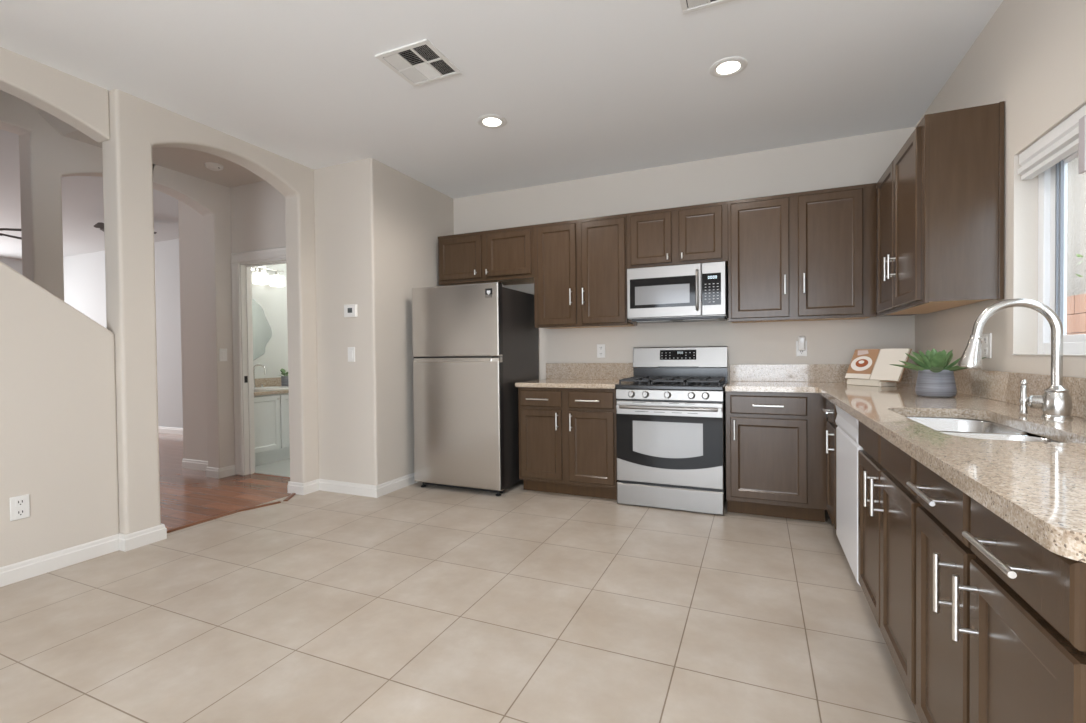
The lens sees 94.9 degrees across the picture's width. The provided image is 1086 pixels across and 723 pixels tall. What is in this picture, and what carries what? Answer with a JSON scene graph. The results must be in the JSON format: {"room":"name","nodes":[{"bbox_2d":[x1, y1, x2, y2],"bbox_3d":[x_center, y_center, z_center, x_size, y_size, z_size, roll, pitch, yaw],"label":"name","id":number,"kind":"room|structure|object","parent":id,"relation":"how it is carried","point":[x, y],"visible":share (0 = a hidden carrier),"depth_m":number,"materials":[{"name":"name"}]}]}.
{"room":"kitchen","nodes":[
{"label":"kitchen","id":0,"kind":"room"},
{"bbox_2d":[0,47,118,566],"bbox_3d":[-3.603,-1.423,0.749,0.125,5.200,4.890,0,1,23],"label":"wall","id":1,"kind":"structure","parent":0,"point":[58,421],"depth_m":2.73,"materials":[{"name":"beige paint"}]},
{"bbox_2d":[9,494,29,520],"bbox_3d":[-2.725,0.761,2.598,0.008,0.122,0.076,0,1,23],"label":"wall outlet","id":2,"kind":"object","parent":1,"relation":"attached to","point":[19,505],"visible":1,"depth_m":2.59,"materials":[{"name":"white plastic"}]},
{"bbox_2d":[16,498,24,506],"bbox_3d":[-2.724,0.735,2.596,0.003,0.038,0.034,0,1,23],"label":"receptacle","id":3,"kind":"object","parent":2,"relation":"attached to","point":[20,502],"depth_m":2.60,"materials":[{"name":"white plastic"}]},
{"bbox_2d":[16,508,24,516],"bbox_3d":[-2.723,0.788,2.597,0.003,0.038,0.034,0,1,23],"label":"receptacle","id":4,"kind":"object","parent":2,"relation":"attached to","point":[20,512],"depth_m":2.60,"materials":[{"name":"white plastic"}]},
{"bbox_2d":[0,524,166,586],"bbox_3d":[-3.487,1.127,0.871,0.184,0.095,5.092,0,1,23],"label":"baseboard","id":5,"kind":"structure","parent":1,"relation":"attached to","point":[19,571],"depth_m":2.81,"materials":[{"name":"white wood"}]},
{"bbox_2d":[0,129,178,258],"bbox_3d":[-7.477,-1.804,4.076,7.180,0.100,7.950,0,1,23],"label":"ceiling","id":6,"kind":"structure","parent":0,"point":[82,196],"depth_m":5.96,"materials":[{"name":"grey paint"}]},
{"bbox_2d":[0,228,21,239],"bbox_3d":[-4.757,-1.405,4.112,0.906,0.754,0.943,0,1,23],"label":"ceiling fan","id":7,"kind":"object","parent":6,"relation":"hanging from","point":[1,229],"visible":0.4,"depth_m":4.22,"materials":[{"name":"grey metal"}]},
{"bbox_2d":[94,222,156,233],"bbox_3d":[-5.305,-1.701,6.312,0.620,0.220,0.591,0,1,23],"label":"ceiling fan","id":8,"kind":"object","parent":6,"relation":"hanging from","point":[100,225],"visible":0.03,"depth_m":6.08,"materials":[{"name":"grey"}]},
{"bbox_2d":[0,239,182,427],"bbox_3d":[-7.755,-0.334,4.225,6.540,3.000,7.950,0,1,23],"label":"wall","id":9,"kind":"structure","parent":0,"point":[84,274],"depth_m":7.62,"materials":[{"name":"grey paint"}]},
{"bbox_2d":[158,426,182,434],"bbox_3d":[-6.220,1.048,7.801,6.320,0.095,0.016,0,1,23],"label":"baseboard","id":10,"kind":"structure","parent":9,"relation":"attached to","point":[170,430],"depth_m":7.54,"materials":[{"name":"white wood"}]},
{"bbox_2d":[0,90,234,467],"bbox_3d":[-4.377,-1.434,1.980,0.170,5.200,6.540,0,1,23],"label":"wall","id":11,"kind":"structure","parent":0,"point":[46,156],"depth_m":3.89,"materials":[{"name":"white paint"}]},
{"bbox_2d":[182,458,234,478],"bbox_3d":[-3.419,1.063,4.970,0.827,0.095,0.181,0,1,23],"label":"baseboard","id":12,"kind":"structure","parent":11,"relation":"attached to","point":[211,472],"depth_m":4.85,"materials":[{"name":"white wood"}]},
{"bbox_2d":[219,349,226,360],"bbox_3d":[-3.067,-0.063,4.781,0.010,0.122,0.076,0,1,23],"label":"light switch","id":13,"kind":"object","parent":11,"relation":"attached to","point":[222,352],"visible":1,"depth_m":4.78,"materials":[{"name":"white plastic"}]},
{"bbox_2d":[29,103,264,187],"bbox_3d":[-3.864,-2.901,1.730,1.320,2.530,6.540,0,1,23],"label":"ceiling","id":14,"kind":"structure","parent":0,"point":[191,162],"depth_m":4.20,"materials":[{"name":"white paint"}]},
{"bbox_2d":[204,162,222,170],"bbox_3d":[-2.822,-1.667,4.276,0.136,0.038,0.136,0,1,23],"label":"smoke detector","id":15,"kind":"object","parent":14,"relation":"attached to","point":[213,166],"visible":1,"depth_m":4.24,"materials":[{"name":"white plastic"}]},
{"bbox_2d":[102,89,318,534],"bbox_3d":[-2.301,-0.281,3.658,0.167,2.800,1.440,0,1,23],"label":"wall","id":16,"kind":"structure","parent":0,"point":[138,126],"depth_m":3.09,"materials":[{"name":"beige paint"}]},
{"bbox_2d":[178,181,285,460],"bbox_3d":[-2.894,-0.369,4.869,1.880,2.950,0.100,0,1,23],"label":"wall","id":17,"kind":"structure","parent":0,"point":[258,220],"depth_m":5.08,"materials":[{"name":"white paint"}]},
{"bbox_2d":[231,246,285,474],"bbox_3d":[-2.542,0.025,4.721,1.000,2.160,0.128,0,1,23],"label":"door frame","id":18,"kind":"structure","parent":17,"relation":"in","point":[241,262],"depth_m":4.85,"materials":[{"name":"white wood"}]},
{"bbox_2d":[251,263,287,378],"bbox_3d":[-2.315,-0.216,5.908,1.840,2.600,2.260,0,1,23],"label":"wall","id":19,"kind":"structure","parent":0,"point":[273,300],"depth_m":5.97,"materials":[{"name":"grey paint"}]},
{"bbox_2d":[252,299,271,360],"bbox_3d":[-3.344,-0.354,5.647,0.016,0.746,0.599,0,1,23],"label":"wall mirror","id":20,"kind":"object","parent":19,"relation":"attached to","point":[262,332],"visible":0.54,"depth_m":5.77,"materials":[{"name":"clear mirror"}]},
{"bbox_2d":[251,266,284,286],"bbox_3d":[-3.280,-1.005,5.665,0.124,0.235,0.760,0,1,23],"label":"vanity light","id":21,"kind":"object","parent":19,"relation":"attached to","point":[260,277],"visible":0.62,"depth_m":5.76,"materials":[{"name":"white glass"}]},
{"bbox_2d":[255,377,280,386],"bbox_3d":[-3.271,0.253,5.801,0.023,0.115,1.230,0,1,23],"label":"backsplash","id":22,"kind":"structure","parent":19,"relation":"attached to","point":[268,382],"depth_m":5.86,"materials":[{"name":"beige stone"}]},
{"bbox_2d":[314,158,453,484],"bbox_3d":[-1.470,-0.308,4.797,0.793,2.800,1.328,0,1,23],"label":"wall","id":23,"kind":"structure","parent":0,"point":[378,228],"depth_m":4.20,"materials":[{"name":"beige paint"}]},
{"bbox_2d":[344,304,356,317],"bbox_3d":[-1.589,-0.418,4.110,0.128,0.104,0.023,0,1,23],"label":"thermostat","id":24,"kind":"object","parent":23,"relation":"attached to","point":[350,310],"visible":1,"depth_m":4.09,"materials":[{"name":"white plastic"}]},
{"bbox_2d":[348,347,354,361],"bbox_3d":[-1.589,-0.058,4.125,0.076,0.122,0.010,0,1,23],"label":"light switch","id":25,"kind":"object","parent":23,"relation":"attached to","point":[351,350],"visible":1,"depth_m":4.12,"materials":[{"name":"white plastic"}]},
{"bbox_2d":[288,472,416,497],"bbox_3d":[-1.346,1.050,4.407,1.555,0.095,0.618,-1,1,-35],"label":"baseboard","id":26,"kind":"structure","parent":23,"relation":"attached to","point":[375,491],"depth_m":4.18,"materials":[{"name":"white wood"}]},
{"bbox_2d":[0,433,920,722],"bbox_3d":[-4.533,1.175,3.276,13.000,0.066,8.700,0,1,23],"label":"floor","id":27,"kind":"structure","parent":0,"point":[414,603],"depth_m":2.18,"materials":[{"name":"tile"}]},
{"bbox_2d":[167,510,236,532],"bbox_3d":[-2.400,1.116,3.463,0.050,0.012,0.525,0,1,25],"label":"trim","id":28,"kind":"structure","parent":27,"relation":"on","point":[233,511],"depth_m":3.47,"materials":[{"name":"brown wood"}]},
{"bbox_2d":[236,501,280,511],"bbox_3d":[-2.175,1.109,3.818,0.035,0.010,0.303,0,1,42],"label":"strip","id":29,"kind":"object","parent":27,"relation":"on","point":[277,502],"visible":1,"depth_m":3.80,"materials":[{"name":"brown wood"}]},
{"bbox_2d":[254,377,289,465],"bbox_3d":[-3.012,0.641,5.697,0.578,0.894,1.230,0,1,23],"label":"bathroom vanity","id":30,"kind":"object","parent":27,"relation":"on","point":[271,401],"visible":0.41,"depth_m":5.35,"materials":[{"name":"white wood"}]},
{"bbox_2d":[254,389,288,395],"bbox_3d":[-3.021,0.328,5.695,0.562,0.036,1.230,0,1,23],"label":"countertop","id":31,"kind":"structure","parent":30,"relation":"on","point":[266,392],"depth_m":5.30,"materials":[{"name":"beige stone"}]},
{"bbox_2d":[253,364,265,387],"bbox_3d":[-3.233,0.170,5.625,0.147,0.285,0.236,0,1,23],"label":"bathroom faucet","id":32,"kind":"object","parent":31,"relation":"on","point":[256,365],"visible":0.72,"depth_m":5.64,"materials":[{"name":"silver metal"}]},
{"bbox_2d":[254,386,288,390],"bbox_3d":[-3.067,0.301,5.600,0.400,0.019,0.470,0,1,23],"label":"basin","id":33,"kind":"object","parent":31,"relation":"in","point":[272,388],"depth_m":5.57,"materials":[{"name":"white ceramic"}]},
{"bbox_2d":[279,369,288,385],"bbox_3d":[-3.017,0.194,5.872,0.197,0.224,0.160,0,1,23],"label":"potted plant","id":34,"kind":"object","parent":31,"relation":"on","point":[284,379],"visible":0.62,"depth_m":5.84,"materials":[{"name":"green plant"}]},
{"bbox_2d":[283,493,295,500],"bbox_3d":[-2.065,1.105,4.063,0.035,0.010,0.202,-1,1,-10],"label":"strip","id":35,"kind":"object","parent":27,"relation":"on","point":[290,496],"visible":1,"depth_m":4.05,"materials":[{"name":"brown wood"}]},
{"bbox_2d":[412,282,538,495],"bbox_3d":[-0.583,0.222,4.509,0.856,1.730,0.815,0,1,23],"label":"refrigerator","id":36,"kind":"object","parent":27,"relation":"on","point":[472,343],"visible":0.97,"depth_m":4.15,"materials":[{"name":"grey metal"}]},
{"bbox_2d":[518,387,617,499],"bbox_3d":[0.291,0.645,4.245,0.835,0.874,0.677,0,1,23],"label":"base cabinet","id":37,"kind":"object","parent":27,"relation":"on","point":[567,436],"visible":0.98,"depth_m":3.98,"materials":[{"name":"brown wood"}]},
{"bbox_2d":[515,363,632,388],"bbox_3d":[0.281,0.113,4.253,0.856,0.185,0.652,0,1,23],"label":"countertop","id":38,"kind":"structure","parent":37,"relation":"on","point":[558,375],"depth_m":4.44,"materials":[{"name":"beige stone"}]},
{"bbox_2d":[616,346,727,514],"bbox_3d":[1.021,0.478,3.894,0.770,1.192,0.685,0,1,23],"label":"gas range","id":39,"kind":"object","parent":27,"relation":"on","point":[671,413],"visible":1,"depth_m":3.65,"materials":[{"name":"silver metal"}]},
{"bbox_2d":[616,382,727,390],"bbox_3d":[1.021,0.186,3.897,0.770,0.035,0.580,0,1,23],"label":"cooktop","id":40,"kind":"object","parent":39,"relation":"in","point":[628,386],"depth_m":3.67,"materials":[{"name":"black metal"}]},
{"bbox_2d":[726,391,826,521],"bbox_3d":[1.685,0.640,3.644,0.623,0.874,0.677,0,1,23],"label":"base cabinet","id":41,"kind":"object","parent":27,"relation":"on","point":[776,441],"visible":0.99,"depth_m":3.38,"materials":[{"name":"brown wood"}]},
{"bbox_2d":[822,399,837,528],"bbox_3d":[2.015,0.647,2.914,0.675,0.874,0.516,0,1,23],"label":"base cabinet","id":42,"kind":"object","parent":27,"relation":"on","point":[831,412],"visible":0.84,"depth_m":2.96,"materials":[{"name":"brown wood"}]},
{"bbox_2d":[835,405,862,584],"bbox_3d":[1.790,0.662,2.364,0.622,0.868,0.654,0,1,23],"label":"dishwasher","id":43,"kind":"object","parent":27,"relation":"on","point":[847,446],"visible":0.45,"depth_m":2.43,"materials":[{"name":"white metal"}]},
{"bbox_2d":[858,416,1047,709],"bbox_3d":[1.477,0.672,1.664,0.675,0.874,0.857,0,1,23],"label":"base cabinet","id":44,"kind":"object","parent":27,"relation":"on","point":[887,506],"visible":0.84,"depth_m":1.67,"materials":[{"name":"brown wood"}]},
{"bbox_2d":[906,461,1085,722],"bbox_3d":[1.152,0.687,0.909,0.675,0.874,0.784,0,1,23],"label":"base cabinet","id":45,"kind":"object","parent":27,"relation":"on","point":[1001,615],"visible":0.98,"depth_m":0.94,"materials":[{"name":"brown wood"}]},
{"bbox_2d":[725,364,1085,562],"bbox_3d":[1.407,0.139,2.220,1.242,0.173,3.497,0,1,23],"label":"countertop","id":46,"kind":"structure","parent":45,"relation":"on","point":[1038,488],"depth_m":1.42,"materials":[{"name":"beige stone"}]},
{"bbox_2d":[847,379,895,386],"bbox_3d":[2.221,0.077,3.377,0.135,0.170,0.268,-1,1,-15],"label":"book stand","id":47,"kind":"object","parent":46,"relation":"on","point":[878,383],"visible":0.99,"depth_m":3.31,"materials":[{"name":"beige wood"}]},
{"bbox_2d":[845,349,911,381],"bbox_3d":[2.247,0.022,3.362,0.115,0.216,0.409,-1,1,-15],"label":"cookbook","id":48,"kind":"object","parent":47,"relation":"on","point":[866,364],"visible":0.98,"depth_m":3.34,"materials":[{"name":"brown"}]},
{"bbox_2d":[889,348,985,397],"bbox_3d":[1.994,0.055,2.521,0.345,0.245,0.389,0,1,23],"label":"potted succulent","id":49,"kind":"object","parent":46,"relation":"on","point":[935,378],"visible":0.95,"depth_m":2.48,"materials":[{"name":"green plant"}]},
{"bbox_2d":[915,370,956,397],"bbox_3d":[1.993,0.109,2.529,0.166,0.136,0.166,0,1,23],"label":"pot","id":50,"kind":"object","parent":49,"relation":"attached to","point":[930,383],"depth_m":2.47,"materials":[{"name":"ceramic"}]},
{"bbox_2d":[905,416,1061,442],"bbox_3d":[1.417,0.325,1.651,0.350,0.182,0.835,0,1,23],"label":"sink","id":51,"kind":"object","parent":46,"relation":"in","point":[970,428],"visible":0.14,"depth_m":1.90,"materials":[{"name":"silver metal"}]},
{"bbox_2d":[905,416,1027,433],"bbox_3d":[1.501,0.322,1.845,0.350,0.180,0.413,0,1,23],"label":"basin","id":52,"kind":"object","parent":51,"relation":"in","point":[939,424],"depth_m":1.97,"materials":[{"name":"silver metal"}]},
{"bbox_2d":[941,432,1061,442],"bbox_3d":[1.333,0.330,1.455,0.350,0.180,0.408,0,1,23],"label":"basin","id":53,"kind":"object","parent":51,"relation":"in","point":[995,436],"depth_m":1.61,"materials":[{"name":"silver metal"}]},
{"bbox_2d":[957,298,1072,419],"bbox_3d":[1.643,-0.013,1.749,0.308,0.412,0.100,0,1,23],"label":"kitchen faucet","id":54,"kind":"object","parent":46,"relation":"on","point":[1056,402],"visible":1,"depth_m":1.70,"materials":[{"name":"silver metal"}]},
{"bbox_2d":[0,0,1002,198],"bbox_3d":[-0.850,-1.650,1.007,4.820,0.100,7.750,0,1,23],"label":"ceiling","id":55,"kind":"structure","parent":0,"point":[582,89],"depth_m":2.80,"materials":[{"name":"white paint"}]},
{"bbox_2d":[375,39,461,86],"bbox_3d":[-0.673,-1.623,2.725,0.335,0.010,0.330,0,1,23],"label":"ceiling vent","id":56,"kind":"object","parent":55,"relation":"in","point":[418,63],"visible":1,"depth_m":2.71,"materials":[{"name":"white plastic"}]},
{"bbox_2d":[477,114,506,128],"bbox_3d":[-0.349,-1.636,3.408,0.200,0.012,0.200,0,1,23],"label":"recessed light","id":57,"kind":"object","parent":55,"relation":"in","point":[490,121],"visible":1,"depth_m":3.39,"materials":[{"name":"white plastic"}]},
{"bbox_2d":[680,0,734,13],"bbox_3d":[0.744,-1.628,2.119,0.334,0.010,0.332,0,1,23],"label":"ceiling vent","id":58,"kind":"object","parent":55,"relation":"in","point":[687,6],"visible":1,"depth_m":2.27,"materials":[{"name":"white plastic"}]},
{"bbox_2d":[710,56,747,77],"bbox_3d":[1.036,-1.641,2.787,0.200,0.012,0.200,0,1,23],"label":"recessed light","id":59,"kind":"object","parent":55,"relation":"in","point":[729,66],"visible":1,"depth_m":2.77,"materials":[{"name":"white plastic"}]},
{"bbox_2d":[453,127,914,382],"bbox_3d":[0.982,-0.299,4.383,4.037,2.744,0.150,0,1,23],"label":"wall","id":60,"kind":"structure","parent":0,"point":[860,159],"depth_m":4.10,"materials":[{"name":"beige paint"}]},
{"bbox_2d":[438,225,533,285],"bbox_3d":[-0.480,-0.963,4.692,0.998,0.459,0.408,0,1,23],"label":"upper cabinet","id":61,"kind":"object","parent":60,"relation":"attached to","point":[506,255],"visible":0.95,"depth_m":4.54,"materials":[{"name":"brown wood"}]},
{"bbox_2d":[533,214,633,328],"bbox_3d":[0.359,-0.747,4.331,0.825,0.898,0.415,0,1,23],"label":"upper cabinet","id":62,"kind":"object","parent":60,"relation":"attached to","point":[580,265],"visible":0.99,"depth_m":4.18,"materials":[{"name":"brown wood"}]},
{"bbox_2d":[546,363,632,379],"bbox_3d":[0.414,0.089,4.538,0.836,0.148,0.023,0,1,23],"label":"backsplash","id":63,"kind":"structure","parent":60,"relation":"attached to","point":[597,371],"depth_m":4.52,"materials":[{"name":"beige stone"}]},
{"bbox_2d":[597,344,604,357],"bbox_3d":[0.524,-0.095,4.498,0.076,0.122,0.008,0,1,23],"label":"wall outlet","id":64,"kind":"object","parent":60,"relation":"attached to","point":[600,347],"visible":1,"depth_m":4.50,"materials":[{"name":"white plastic"}]},
{"bbox_2d":[626,201,727,268],"bbox_3d":[1.090,-0.976,4.015,0.767,0.444,0.408,0,1,23],"label":"upper cabinet","id":65,"kind":"object","parent":60,"relation":"attached to","point":[692,234],"visible":0.97,"depth_m":3.87,"materials":[{"name":"brown wood"}]},
{"bbox_2d":[627,261,727,325],"bbox_3d":[1.083,-0.519,4.008,0.747,0.458,0.443,0,1,23],"label":"microwave","id":66,"kind":"object","parent":65,"relation":"attached to","point":[697,292],"visible":0.99,"depth_m":3.85,"materials":[{"name":"silver metal"}]},
{"bbox_2d":[796,340,806,355],"bbox_3d":[2.003,-0.101,3.860,0.076,0.122,0.008,0,1,23],"label":"wall outlet","id":67,"kind":"object","parent":60,"relation":"attached to","point":[798,353],"visible":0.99,"depth_m":3.86,"materials":[{"name":"white plastic"}]},
{"bbox_2d":[798,336,804,350],"bbox_3d":[1.994,-0.140,3.838,0.048,0.113,0.038,0,1,23],"label":"night light","id":68,"kind":"object","parent":67,"relation":"attached to","point":[801,339],"visible":1,"depth_m":3.83,"materials":[{"name":"white plastic"}]},
{"bbox_2d":[728,183,876,322],"bbox_3d":[1.874,-0.752,3.678,0.937,0.898,0.415,0,1,23],"label":"upper cabinet","id":69,"kind":"object","parent":60,"relation":"attached to","point":[807,255],"visible":0.99,"depth_m":3.51,"materials":[{"name":"brown wood"}]},
{"bbox_2d":[730,364,911,382],"bbox_3d":[2.093,0.088,3.815,1.241,0.136,0.023,0,1,23],"label":"backsplash","id":70,"kind":"structure","parent":60,"relation":"attached to","point":[738,372],"depth_m":3.87,"materials":[{"name":"beige stone"}]},
{"bbox_2d":[915,0,1085,377],"bbox_3d":[1.264,-0.236,0.125,0.150,2.744,7.750,0,1,23],"label":"wall","id":71,"kind":"structure","parent":0,"point":[1030,55],"depth_m":2.18,"materials":[{"name":"beige paint"}]},
{"bbox_2d":[876,101,1004,316],"bbox_3d":[2.216,-0.745,2.986,0.353,0.898,1.416,0,1,23],"label":"upper cabinet","id":72,"kind":"object","parent":71,"relation":"attached to","point":[940,200],"visible":1,"depth_m":2.36,"materials":[{"name":"brown wood"}]},
{"bbox_2d":[982,333,991,357],"bbox_3d":[2.180,-0.077,2.450,0.008,0.122,0.100,0,1,23],"label":"wall outlet","id":73,"kind":"object","parent":71,"relation":"attached to","point":[987,337],"visible":0.97,"depth_m":2.43,"materials":[{"name":"white plastic"}]},
{"bbox_2d":[912,364,1085,418],"bbox_3d":[1.962,0.118,1.968,0.023,0.136,3.474,0,1,23],"label":"backsplash","id":74,"kind":"structure","parent":71,"relation":"attached to","point":[1004,386],"depth_m":2.18,"materials":[{"name":"beige stone"}]},
{"bbox_2d":[1012,150,1085,355],"bbox_3d":[1.828,-0.453,1.456,0.145,0.875,1.550,0,1,23],"label":"window","id":75,"kind":"structure","parent":71,"relation":"in","point":[1052,183],"depth_m":2.08,"materials":[{"name":"white plastic"}]},
{"bbox_2d":[1017,104,1085,179],"bbox_3d":[1.783,-0.767,1.473,0.064,0.243,1.520,0,1,23],"label":"window blind","id":76,"kind":"object","parent":75,"relation":"attached to","point":[1068,137],"visible":1,"depth_m":1.90,"materials":[{"name":"white plastic"}]},
{"bbox_3d":[5.505,1.147,5.649,3.240,0.240,18.000,0,1,23],"label":"ground","id":77,"kind":"structure","parent":0,"visible":0},
{"bbox_2d":[1067,157,1085,296],"bbox_3d":[6.764,-0.973,5.064,0.450,4.350,18.000,0,1,23],"label":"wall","id":78,"kind":"structure","parent":77,"relation":"on","point":[1076,184],"depth_m":7.20,"materials":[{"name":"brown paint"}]},
{"bbox_2d":[1067,293,1085,334],"bbox_3d":[5.965,0.162,6.195,0.180,1.704,9.792,0,1,23],"label":"wall","id":79,"kind":"structure","parent":77,"relation":"on","point":[1076,304],"depth_m":5.00,"materials":[{"name":"brown"}]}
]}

